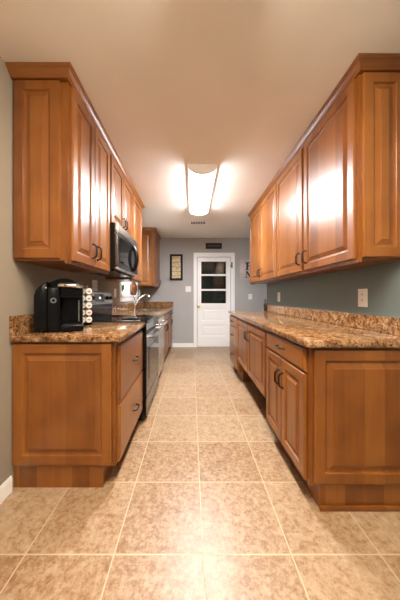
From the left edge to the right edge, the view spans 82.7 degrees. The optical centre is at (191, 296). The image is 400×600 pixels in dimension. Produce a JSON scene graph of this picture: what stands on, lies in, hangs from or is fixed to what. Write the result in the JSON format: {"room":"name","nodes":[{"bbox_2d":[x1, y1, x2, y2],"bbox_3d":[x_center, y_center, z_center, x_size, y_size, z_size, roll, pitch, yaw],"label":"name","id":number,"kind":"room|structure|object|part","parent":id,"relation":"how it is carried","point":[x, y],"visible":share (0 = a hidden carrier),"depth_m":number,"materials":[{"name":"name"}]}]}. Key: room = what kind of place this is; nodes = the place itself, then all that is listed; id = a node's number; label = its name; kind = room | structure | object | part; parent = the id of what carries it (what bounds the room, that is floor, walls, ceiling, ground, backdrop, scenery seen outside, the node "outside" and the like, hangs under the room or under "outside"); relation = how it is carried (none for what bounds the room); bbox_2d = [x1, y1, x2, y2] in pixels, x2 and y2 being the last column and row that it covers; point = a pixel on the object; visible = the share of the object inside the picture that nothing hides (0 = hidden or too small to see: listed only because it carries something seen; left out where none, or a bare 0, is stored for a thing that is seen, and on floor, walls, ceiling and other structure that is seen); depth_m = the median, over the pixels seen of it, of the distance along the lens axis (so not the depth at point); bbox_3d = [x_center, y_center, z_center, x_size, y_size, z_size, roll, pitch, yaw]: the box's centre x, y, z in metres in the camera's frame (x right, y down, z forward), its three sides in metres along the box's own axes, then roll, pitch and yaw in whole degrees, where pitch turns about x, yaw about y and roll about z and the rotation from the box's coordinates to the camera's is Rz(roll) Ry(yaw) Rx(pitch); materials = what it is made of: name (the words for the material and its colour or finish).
{"room":"galley kitchen","nodes":[
{"label":"galley kitchen","id":0,"kind":"room"},
{"bbox_2d":[0,57,144,488],"bbox_3d":[-1.137,-0.101,1.290,0.140,2.485,7.780,0,0,0],"label":"wall","id":1,"kind":"structure","parent":0,"point":[19,281],"depth_m":1.32,"materials":[{"name":"grey paint"}]},
{"bbox_2d":[0,476,11,503],"bbox_3d":[-1.060,1.096,-0.632,0.014,0.092,3.935,0,0,0],"label":"baseboard","id":2,"kind":"structure","parent":1,"relation":"attached to","point":[6,487],"depth_m":1.29,"materials":[{"name":"white paint"}]},
{"bbox_2d":[9,314,33,335],"bbox_3d":[-1.055,0.170,1.689,0.020,0.116,0.728,0,0,0],"label":"backsplash","id":3,"kind":"structure","parent":1,"relation":"attached to","point":[18,324],"depth_m":1.40,"materials":[{"name":"brown stone"}]},
{"bbox_2d":[14,80,109,273],"bbox_3d":[-0.874,-0.745,1.686,0.381,1.086,0.688,0,0,0],"label":"upper cabinet","id":4,"kind":"object","parent":1,"relation":"attached to","point":[62,160],"visible":1,"depth_m":1.35,"materials":[{"name":"brown wood"}]},
{"bbox_3d":[-0.918,-0.758,1.351,0.273,1.056,0.018,0,0,0],"label":"panel","id":5,"kind":"part","parent":4,"relation":"part of","materials":[{"name":"brown wood"}]},
{"bbox_3d":[-0.730,-0.753,1.538,0.019,1.059,0.307,0,0,0],"label":"door","id":6,"kind":"part","parent":4,"relation":"part of","materials":[{"name":"brown wood"}]},
{"bbox_3d":[-0.750,-0.745,1.695,0.020,1.086,0.670,0,0,0],"label":"frame","id":7,"kind":"part","parent":4,"relation":"part of","materials":[{"name":"brown wood"}]},
{"bbox_3d":[-0.702,-0.333,1.655,0.037,0.116,0.016,0,0,0],"label":"handle","id":8,"kind":"part","parent":4,"relation":"part of","materials":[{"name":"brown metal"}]},
{"bbox_3d":[-0.730,-0.753,1.857,0.019,1.059,0.310,0,0,0],"label":"door","id":9,"kind":"part","parent":4,"relation":"part of","materials":[{"name":"brown wood"}]},
{"bbox_2d":[5,62,144,208],"bbox_3d":[-0.878,-1.315,2.336,0.372,0.052,2.080,0,0,0],"label":"crown molding","id":10,"kind":"structure","parent":1,"relation":"attached to","point":[62,71],"depth_m":1.34,"materials":[{"name":"brown wood"}]},
{"bbox_2d":[92,280,97,290],"bbox_3d":[-1.062,-0.126,2.500,0.009,0.118,0.125,0,0,0],"label":"outlet","id":11,"kind":"object","parent":1,"relation":"attached to","point":[94,282],"visible":0.98,"depth_m":2.48,"materials":[{"name":"white plastic"}]},
{"bbox_2d":[110,155,132,237],"bbox_3d":[-0.874,-0.981,2.414,0.381,0.615,0.764,0,0,0],"label":"upper cabinet","id":12,"kind":"object","parent":1,"relation":"attached to","point":[121,195],"visible":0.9,"depth_m":2.30,"materials":[{"name":"brown wood"}]},
{"bbox_2d":[91,223,138,277],"bbox_3d":[-0.831,-0.452,2.414,0.464,0.435,0.756,0,0,0],"label":"microwave","id":13,"kind":"object","parent":12,"relation":"attached to","point":[124,258],"visible":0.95,"depth_m":2.24,"materials":[{"name":"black metal"}]},
{"bbox_3d":[-0.676,-0.631,2.414,0.026,0.071,0.752,0,0,0],"label":"trim","id":14,"kind":"part","parent":13,"relation":"part of","materials":[{"name":"silver metal"}]},
{"bbox_3d":[-0.676,-0.433,2.414,0.025,0.320,0.752,0,0,0],"label":"door","id":15,"kind":"part","parent":13,"relation":"part of","materials":[{"name":"grey metal"}]},
{"bbox_3d":[-0.677,-0.261,2.414,0.023,0.019,0.752,0,0,0],"label":"trim","id":16,"kind":"part","parent":13,"relation":"part of","materials":[{"name":"silver metal"}]},
{"bbox_3d":[-0.637,-0.433,2.575,0.075,0.298,0.037,0,0,0],"label":"handle","id":17,"kind":"part","parent":13,"relation":"part of","materials":[{"name":"black plastic"}]},
{"bbox_3d":[-0.730,-0.982,2.229,0.019,0.603,0.358,0,0,0],"label":"door","id":18,"kind":"part","parent":12,"relation":"part of","materials":[{"name":"brown wood"}]},
{"bbox_3d":[-0.730,-0.982,2.598,0.019,0.603,0.360,0,0,0],"label":"door","id":19,"kind":"part","parent":12,"relation":"part of","materials":[{"name":"brown wood"}]},
{"bbox_2d":[105,194,141,282],"bbox_3d":[-0.892,-0.745,3.064,0.344,1.086,0.532,0,0,0],"label":"upper cabinet","id":20,"kind":"object","parent":1,"relation":"attached to","point":[137,210],"visible":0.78,"depth_m":3.03,"materials":[{"name":"brown wood"}]},
{"bbox_3d":[-0.730,-0.753,3.063,0.019,1.059,0.497,0,0,0],"label":"door","id":21,"kind":"part","parent":20,"relation":"part of","materials":[{"name":"brown wood"}]},
{"bbox_2d":[120,282,138,301],"bbox_3d":[-1.099,-0.448,3.900,0.135,1.040,1.060,0,0,0],"label":"window","id":22,"kind":"structure","parent":1,"relation":"in","point":[127,296],"depth_m":3.88,"materials":[{"name":"white paint"}]},
{"bbox_3d":[-1.143,-0.473,3.900,0.005,0.780,0.850,0,0,0],"label":"pane","id":23,"kind":"part","parent":22,"relation":"part of","materials":[{"name":"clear glass"}]},
{"bbox_3d":[-1.075,-0.019,3.900,0.085,0.028,1.060,0,0,0],"label":"sill","id":24,"kind":"part","parent":22,"relation":"part of","materials":[{"name":"white paint"}]},
{"bbox_2d":[129,282,136,294],"bbox_3d":[-1.079,-0.212,4.200,0.156,0.355,0.156,0,0,0],"label":"ornament","id":25,"kind":"object","parent":22,"relation":"on","point":[133,287],"visible":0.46,"depth_m":4.14,"materials":[{"name":"brown wood"}]},
{"bbox_2d":[138,231,160,287],"bbox_3d":[-0.874,-0.745,4.791,0.381,1.086,0.738,0,0,0],"label":"upper cabinet","id":26,"kind":"object","parent":1,"relation":"attached to","point":[150,241],"visible":0.94,"depth_m":4.43,"materials":[{"name":"brown wood"}]},
{"bbox_3d":[-0.910,-0.758,4.431,0.290,1.056,0.018,0,0,0],"label":"panel","id":27,"kind":"part","parent":26,"relation":"part of","materials":[{"name":"brown wood"}]},
{"bbox_3d":[-0.750,-0.745,4.800,0.020,1.086,0.720,0,0,0],"label":"frame","id":28,"kind":"part","parent":26,"relation":"part of","materials":[{"name":"brown wood"}]},
{"bbox_3d":[-0.730,-0.753,4.798,0.019,1.059,0.685,0,0,0],"label":"door","id":29,"kind":"part","parent":26,"relation":"part of","materials":[{"name":"brown wood"}]},
{"bbox_2d":[142,227,160,239],"bbox_3d":[-0.878,-1.315,4.768,0.372,0.052,0.784,0,0,0],"label":"crown molding","id":30,"kind":"structure","parent":1,"relation":"attached to","point":[154,229],"depth_m":4.41,"materials":[{"name":"brown wood"}]},
{"bbox_2d":[0,347,399,599],"bbox_3d":[0.766,1.192,1.350,3.967,0.100,7.900,0,0,0],"label":"floor","id":31,"kind":"structure","parent":0,"point":[203,500],"depth_m":1.15,"materials":[{"name":"beige tile"}]},
{"bbox_2d":[12,329,142,486],"bbox_3d":[-0.731,0.706,1.695,0.666,0.872,0.710,0,0,0],"label":"base cabinet","id":32,"kind":"object","parent":31,"relation":"on","point":[77,407],"visible":0.98,"depth_m":1.34,"materials":[{"name":"brown wood"}]},
{"bbox_3d":[-0.767,0.636,1.349,0.586,0.719,0.018,0,0,0],"label":"panel","id":33,"kind":"part","parent":32,"relation":"part of","materials":[{"name":"brown wood"}]},
{"bbox_2d":[9,314,144,341],"bbox_3d":[-0.740,0.189,1.689,0.650,0.154,0.728,0,0,0],"label":"countertop","id":34,"kind":"structure","parent":32,"relation":"on","point":[21,327],"depth_m":1.38,"materials":[{"name":"brown stone"}]},
{"bbox_2d":[34,279,83,332],"bbox_3d":[-0.880,0.051,1.525,0.280,0.352,0.236,0,0,-25],"label":"coffee maker","id":35,"kind":"object","parent":34,"relation":"on","point":[58,304],"visible":1,"depth_m":1.46,"materials":[{"name":"black plastic"}]},
{"bbox_3d":[-0.779,-0.072,1.461,0.142,0.036,0.034,0,0,-25],"label":"handle","id":36,"kind":"part","parent":35,"relation":"part of","materials":[{"name":"silver metal"}]},
{"bbox_2d":[83,284,92,324],"bbox_3d":[-0.872,0.061,1.870,0.116,0.332,0.116,0,0,0],"label":"rack","id":37,"kind":"object","parent":34,"relation":"on","point":[85,285],"visible":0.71,"depth_m":1.85,"materials":[{"name":"black plastic"}]},
{"bbox_3d":[-0.465,0.641,1.705,0.020,0.742,0.690,0,0,0],"label":"frame","id":38,"kind":"part","parent":32,"relation":"part of","materials":[{"name":"brown wood"}]},
{"bbox_3d":[-0.445,0.835,1.710,0.019,0.345,0.650,0,0,0],"label":"drawer","id":39,"kind":"part","parent":32,"relation":"part of","materials":[{"name":"brown wood"}]},
{"bbox_3d":[-0.445,0.474,1.710,0.019,0.355,0.650,0,0,0],"label":"drawer","id":40,"kind":"part","parent":32,"relation":"part of","materials":[{"name":"brown wood"}]},
{"bbox_2d":[83,291,162,420],"bbox_3d":[-0.694,0.539,2.439,0.722,1.205,0.762,0,0,0],"label":"range","id":41,"kind":"object","parent":31,"relation":"on","point":[102,301],"visible":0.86,"depth_m":2.32,"materials":[{"name":"silver metal"}]},
{"bbox_2d":[92,315,158,322],"bbox_3d":[-0.696,0.228,2.439,0.582,0.017,0.760,0,0,0],"label":"cooktop","id":42,"kind":"object","parent":41,"relation":"in","point":[99,318],"depth_m":2.32,"materials":[{"name":"grey metal"}]},
{"bbox_3d":[-0.424,0.288,2.439,0.028,0.097,0.754,0,0,0],"label":"trim","id":43,"kind":"part","parent":41,"relation":"part of","materials":[{"name":"silver metal"}]},
{"bbox_3d":[-0.424,1.004,2.439,0.028,0.155,0.754,0,0,0],"label":"drawer","id":44,"kind":"part","parent":41,"relation":"part of","materials":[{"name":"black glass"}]},
{"bbox_3d":[-0.423,0.629,2.439,0.030,0.575,0.754,0,0,0],"label":"oven door","id":45,"kind":"part","parent":41,"relation":"part of","materials":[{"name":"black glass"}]},
{"bbox_3d":[-0.370,0.372,2.439,0.076,0.031,0.666,0,0,0],"label":"handle","id":46,"kind":"part","parent":41,"relation":"part of","materials":[{"name":"silver metal"}]},
{"bbox_2d":[158,316,166,376],"bbox_3d":[-0.677,0.708,3.135,0.660,0.868,0.606,0,0,0],"label":"dishwasher","id":47,"kind":"object","parent":31,"relation":"on","point":[161,320],"visible":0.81,"depth_m":3.16,"materials":[{"name":"silver metal"}]},
{"bbox_3d":[-0.433,0.648,3.135,0.031,0.737,0.598,0,0,0],"label":"door","id":48,"kind":"part","parent":47,"relation":"part of","materials":[{"name":"silver metal"}]},
{"bbox_2d":[163,312,168,357],"bbox_3d":[-0.731,0.706,3.888,0.666,0.872,0.884,0,0,0],"label":"base cabinet","id":49,"kind":"object","parent":31,"relation":"on","point":[166,316],"visible":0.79,"depth_m":3.95,"materials":[{"name":"brown wood"}]},
{"bbox_3d":[-0.445,0.707,3.675,0.019,0.570,0.410,0,0,0],"label":"door","id":50,"kind":"part","parent":49,"relation":"part of","materials":[{"name":"brown wood"}]},
{"bbox_3d":[-0.445,0.707,4.105,0.019,0.570,0.410,0,0,0],"label":"door","id":51,"kind":"part","parent":49,"relation":"part of","materials":[{"name":"brown wood"}]},
{"bbox_2d":[168,310,172,346],"bbox_3d":[-0.731,0.706,4.741,0.666,0.872,0.818,0,0,0],"label":"base cabinet","id":52,"kind":"object","parent":31,"relation":"on","point":[170,311],"visible":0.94,"depth_m":4.70,"materials":[{"name":"brown wood"}]},
{"bbox_2d":[112,302,172,317],"bbox_3d":[-0.740,0.186,4.003,0.650,0.159,2.351,0,0,0],"label":"countertop","id":53,"kind":"structure","parent":52,"relation":"on","point":[119,309],"depth_m":3.72,"materials":[{"name":"brown stone"}]},
{"bbox_2d":[133,294,148,309],"bbox_3d":[-0.869,0.089,3.880,0.293,0.277,0.121,0,0,0],"label":"faucet","id":54,"kind":"object","parent":53,"relation":"on","point":[134,304],"visible":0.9,"depth_m":3.90,"materials":[{"name":"silver metal"}]},
{"bbox_2d":[131,309,162,311],"bbox_3d":[-0.730,0.314,3.910,0.428,0.184,0.728,0,0,0],"label":"sink","id":55,"kind":"object","parent":53,"relation":"in","point":[138,310],"visible":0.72,"depth_m":4.11,"materials":[{"name":"silver metal"}]},
{"bbox_2d":[137,309,160,310],"bbox_3d":[-0.730,0.318,3.910,0.396,0.176,0.696,0,0,0],"label":"basin","id":56,"kind":"object","parent":55,"relation":"in","point":[138,309],"depth_m":4.25,"materials":[{"name":"silver metal"}]},
{"bbox_3d":[-0.445,0.707,4.545,0.019,0.570,0.380,0,0,0],"label":"door","id":57,"kind":"part","parent":52,"relation":"part of","materials":[{"name":"brown wood"}]},
{"bbox_2d":[230,314,252,381],"bbox_3d":[0.904,0.706,3.366,0.657,0.872,0.628,0,0,0],"label":"base cabinet","id":58,"kind":"object","parent":31,"relation":"on","point":[242,373],"visible":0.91,"depth_m":3.23,"materials":[{"name":"brown wood"}]},
{"bbox_3d":[0.622,0.567,3.365,0.019,0.250,0.590,0,0,0],"label":"drawer","id":59,"kind":"part","parent":58,"relation":"part of","materials":[{"name":"brown wood"}]},
{"bbox_3d":[0.622,0.848,3.365,0.019,0.288,0.590,0,0,0],"label":"drawer","id":60,"kind":"part","parent":58,"relation":"part of","materials":[{"name":"brown wood"}]},
{"bbox_3d":[0.622,0.357,3.365,0.019,0.140,0.590,0,0,0],"label":"drawer","id":61,"kind":"part","parent":58,"relation":"part of","materials":[{"name":"brown wood"}]},
{"bbox_3d":[0.642,0.641,3.366,0.020,0.742,0.628,0,0,0],"label":"frame","id":62,"kind":"part","parent":58,"relation":"part of","materials":[{"name":"brown wood"}]},
{"bbox_2d":[266,331,399,511],"bbox_3d":[0.904,0.706,1.538,0.657,0.872,0.672,0,0,0],"label":"base cabinet","id":63,"kind":"object","parent":31,"relation":"on","point":[334,413],"visible":0.98,"depth_m":1.21,"materials":[{"name":"brown wood"}]},
{"bbox_3d":[0.622,0.709,1.708,0.019,0.577,0.309,0,0,0],"label":"door","id":64,"kind":"part","parent":63,"relation":"part of","materials":[{"name":"brown wood"}]},
{"bbox_3d":[0.594,0.557,1.585,0.037,0.116,0.016,0,0,0],"label":"handle","id":65,"kind":"part","parent":63,"relation":"part of","materials":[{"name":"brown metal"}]},
{"bbox_3d":[0.594,0.557,1.515,0.037,0.116,0.016,0,0,0],"label":"handle","id":66,"kind":"part","parent":63,"relation":"part of","materials":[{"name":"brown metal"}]},
{"bbox_3d":[0.622,0.344,1.551,0.019,0.127,0.622,0,0,0],"label":"drawer","id":67,"kind":"part","parent":63,"relation":"part of","materials":[{"name":"brown wood"}]},
{"bbox_3d":[0.642,0.641,1.548,0.020,0.742,0.652,0,0,0],"label":"frame","id":68,"kind":"part","parent":63,"relation":"part of","materials":[{"name":"brown wood"}]},
{"bbox_3d":[0.622,0.709,1.393,0.019,0.577,0.307,0,0,0],"label":"door","id":69,"kind":"part","parent":63,"relation":"part of","materials":[{"name":"brown wood"}]},
{"bbox_3d":[0.939,0.638,1.211,0.572,0.712,0.018,0,0,0],"label":"panel","id":70,"kind":"part","parent":63,"relation":"part of","materials":[{"name":"brown wood"}]},
{"bbox_2d":[0,0,399,237],"bbox_3d":[0.766,-1.393,1.350,3.967,0.100,7.900,0,0,0],"label":"ceiling","id":71,"kind":"structure","parent":0,"point":[235,86],"depth_m":1.36,"materials":[{"name":"paint"}]},
{"bbox_2d":[190,221,206,224],"bbox_3d":[0.127,-1.337,4.090,0.306,0.012,0.200,0,0,0],"label":"ceiling vent","id":72,"kind":"object","parent":71,"relation":"in","point":[191,222],"visible":1,"depth_m":4.10,"materials":[{"name":"grey metal"}]},
{"bbox_2d":[188,164,216,215],"bbox_3d":[0.112,-1.291,2.874,0.300,0.104,1.172,0,0,0],"label":"ceiling light","id":73,"kind":"object","parent":71,"relation":"attached to","point":[201,177],"visible":1,"depth_m":2.61,"materials":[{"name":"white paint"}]},
{"bbox_2d":[145,238,266,346],"bbox_3d":[0.697,-0.101,5.240,3.807,2.485,0.120,0,0,0],"label":"wall","id":74,"kind":"structure","parent":0,"point":[174,291],"depth_m":5.18,"materials":[{"name":"grey paint"}]},
{"bbox_2d":[170,254,182,279],"bbox_3d":[-0.346,-0.675,5.165,0.292,0.595,0.027,0,0,0],"label":"picture frame","id":75,"kind":"object","parent":74,"relation":"attached to","point":[176,260],"visible":1,"depth_m":5.17,"materials":[{"name":"black wood"}]},
{"bbox_2d":[172,256,180,277],"bbox_3d":[-0.346,-0.675,5.173,0.196,0.499,0.010,0,0,0],"label":"print","id":76,"kind":"object","parent":75,"relation":"attached to","point":[176,260],"depth_m":5.17},
{"bbox_2d":[173,343,192,346],"bbox_3d":[-0.193,1.096,5.173,0.475,0.092,0.014,0,0,0],"label":"baseboard","id":77,"kind":"structure","parent":74,"relation":"attached to","point":[174,344],"depth_m":5.17,"materials":[{"name":"white paint"}]},
{"bbox_2d":[186,286,190,291],"bbox_3d":[-0.073,-0.181,5.172,0.125,0.130,0.015,0,0,0],"label":"light switch","id":78,"kind":"object","parent":74,"relation":"attached to","point":[188,288],"visible":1,"depth_m":5.17,"materials":[{"name":"white plastic"}]},
{"bbox_2d":[206,243,221,248],"bbox_3d":[0.506,-1.163,5.167,0.368,0.134,0.024,0,0,0],"label":"wall sign","id":79,"kind":"object","parent":74,"relation":"attached to","point":[208,245],"visible":1,"depth_m":5.16,"materials":[{"name":"brown paint"}]},
{"bbox_2d":[194,253,234,346],"bbox_3d":[0.517,0.067,5.169,0.934,2.150,0.110,0,0,0],"label":"door","id":80,"kind":"structure","parent":74,"relation":"in","point":[211,270],"depth_m":5.18,"materials":[{"name":"white paint"}]},
{"bbox_3d":[0.506,-0.668,5.205,0.568,0.290,0.005,0,0,0],"label":"pane","id":81,"kind":"part","parent":80,"relation":"part of","materials":[{"name":"clear glass"}]},
{"bbox_3d":[0.506,-0.333,5.205,0.568,0.300,0.005,0,0,0],"label":"pane","id":82,"kind":"part","parent":80,"relation":"part of","materials":[{"name":"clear glass"}]},
{"bbox_3d":[0.506,0.001,5.205,0.568,0.287,0.005,0,0,0],"label":"pane","id":83,"kind":"part","parent":80,"relation":"part of","materials":[{"name":"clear glass"}]},
{"bbox_2d":[240,260,249,278],"bbox_3d":[1.333,-0.626,5.167,0.455,0.441,0.025,0,0,0],"label":"wall sign","id":84,"kind":"object","parent":74,"relation":"attached to","point":[244,264],"visible":0.61,"depth_m":5.16,"materials":[{"name":"white wood"}]},
{"bbox_2d":[267,260,399,317],"bbox_3d":[1.295,-0.101,0.560,0.120,2.485,6.320,0,0,0],"label":"wall","id":85,"kind":"structure","parent":0,"point":[337,291],"depth_m":1.80,"materials":[{"name":"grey paint"}]},
{"bbox_2d":[237,318,267,397],"bbox_3d":[0.904,0.564,2.463,0.657,0.587,1.174,0,0,0],"label":"base cabinet","id":86,"kind":"object","parent":85,"relation":"attached to","point":[251,338],"visible":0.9,"depth_m":2.24,"materials":[{"name":"brown wood"}]},
{"bbox_3d":[0.622,0.570,2.753,0.019,0.545,0.563,0,0,0],"label":"door","id":87,"kind":"part","parent":86,"relation":"part of","materials":[{"name":"brown wood"}]},
{"bbox_3d":[0.642,0.564,2.463,0.020,0.587,1.174,0,0,0],"label":"frame","id":88,"kind":"part","parent":86,"relation":"part of","materials":[{"name":"brown wood"}]},
{"bbox_3d":[0.622,0.570,2.179,0.019,0.545,0.567,0,0,0],"label":"door","id":89,"kind":"part","parent":86,"relation":"part of","materials":[{"name":"brown wood"}]},
{"bbox_2d":[228,305,399,347],"bbox_3d":[0.916,0.195,2.442,0.633,0.142,2.517,0,0,0],"label":"countertop","id":90,"kind":"structure","parent":86,"relation":"on","point":[309,328],"depth_m":1.59,"materials":[{"name":"brown stone"}]},
{"bbox_2d":[250,183,295,284],"bbox_3d":[1.072,-0.745,3.131,0.320,1.086,1.168,0,0,0],"label":"upper cabinet","id":91,"kind":"object","parent":85,"relation":"attached to","point":[263,222],"visible":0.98,"depth_m":2.95,"materials":[{"name":"brown wood"}]},
{"bbox_3d":[0.959,-0.753,3.425,0.019,1.059,0.550,0,0,0],"label":"door","id":92,"kind":"part","parent":91,"relation":"part of","materials":[{"name":"brown wood"}]},
{"bbox_3d":[0.979,-0.745,3.131,0.020,1.086,1.168,0,0,0],"label":"frame","id":93,"kind":"part","parent":91,"relation":"part of","materials":[{"name":"brown wood"}]},
{"bbox_3d":[0.959,-0.753,2.846,0.019,1.059,0.578,0,0,0],"label":"door","id":94,"kind":"part","parent":91,"relation":"part of","materials":[{"name":"brown wood"}]},
{"bbox_2d":[248,53,399,217],"bbox_3d":[1.077,-1.315,2.482,0.311,0.052,2.465,0,0,0],"label":"crown molding","id":95,"kind":"structure","parent":85,"relation":"attached to","point":[364,62],"depth_m":1.40,"materials":[{"name":"brown wood"}]},
{"bbox_2d":[267,305,399,335],"bbox_3d":[1.223,0.176,2.442,0.020,0.104,2.517,0,0,0],"label":"backsplash","id":96,"kind":"structure","parent":85,"relation":"attached to","point":[389,325],"depth_m":1.75,"materials":[{"name":"brown stone"}]},
{"bbox_2d":[277,72,399,278],"bbox_3d":[1.072,-0.745,1.921,0.320,1.086,1.249,0,0,0],"label":"upper cabinet","id":97,"kind":"object","parent":85,"relation":"attached to","point":[338,199],"visible":1,"depth_m":1.40,"materials":[{"name":"brown wood"}]},
{"bbox_3d":[0.959,-0.753,2.248,0.019,1.059,0.575,0,0,0],"label":"door","id":98,"kind":"part","parent":97,"relation":"part of","materials":[{"name":"brown wood"}]},
{"bbox_3d":[0.931,-0.333,1.885,0.037,0.116,0.016,0,0,0],"label":"handle","id":99,"kind":"part","parent":97,"relation":"part of","materials":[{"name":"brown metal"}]},
{"bbox_3d":[0.979,-0.745,1.930,0.020,1.086,1.230,0,0,0],"label":"frame","id":100,"kind":"part","parent":97,"relation":"part of","materials":[{"name":"brown wood"}]},
{"bbox_3d":[0.959,-0.753,1.627,0.019,1.059,0.595,0,0,0],"label":"door","id":101,"kind":"part","parent":97,"relation":"part of","materials":[{"name":"brown wood"}]},
{"bbox_3d":[1.107,-0.758,1.305,0.243,1.056,0.018,0,0,0],"label":"panel","id":102,"kind":"part","parent":97,"relation":"part of","materials":[{"name":"brown wood"}]},
{"bbox_2d":[358,289,367,306],"bbox_3d":[1.230,0.006,1.633,0.009,0.130,0.085,0,0,0],"label":"outlet","id":103,"kind":"object","parent":85,"relation":"attached to","point":[362,293],"visible":1,"depth_m":1.62,"materials":[{"name":"white plastic"}]}
]}

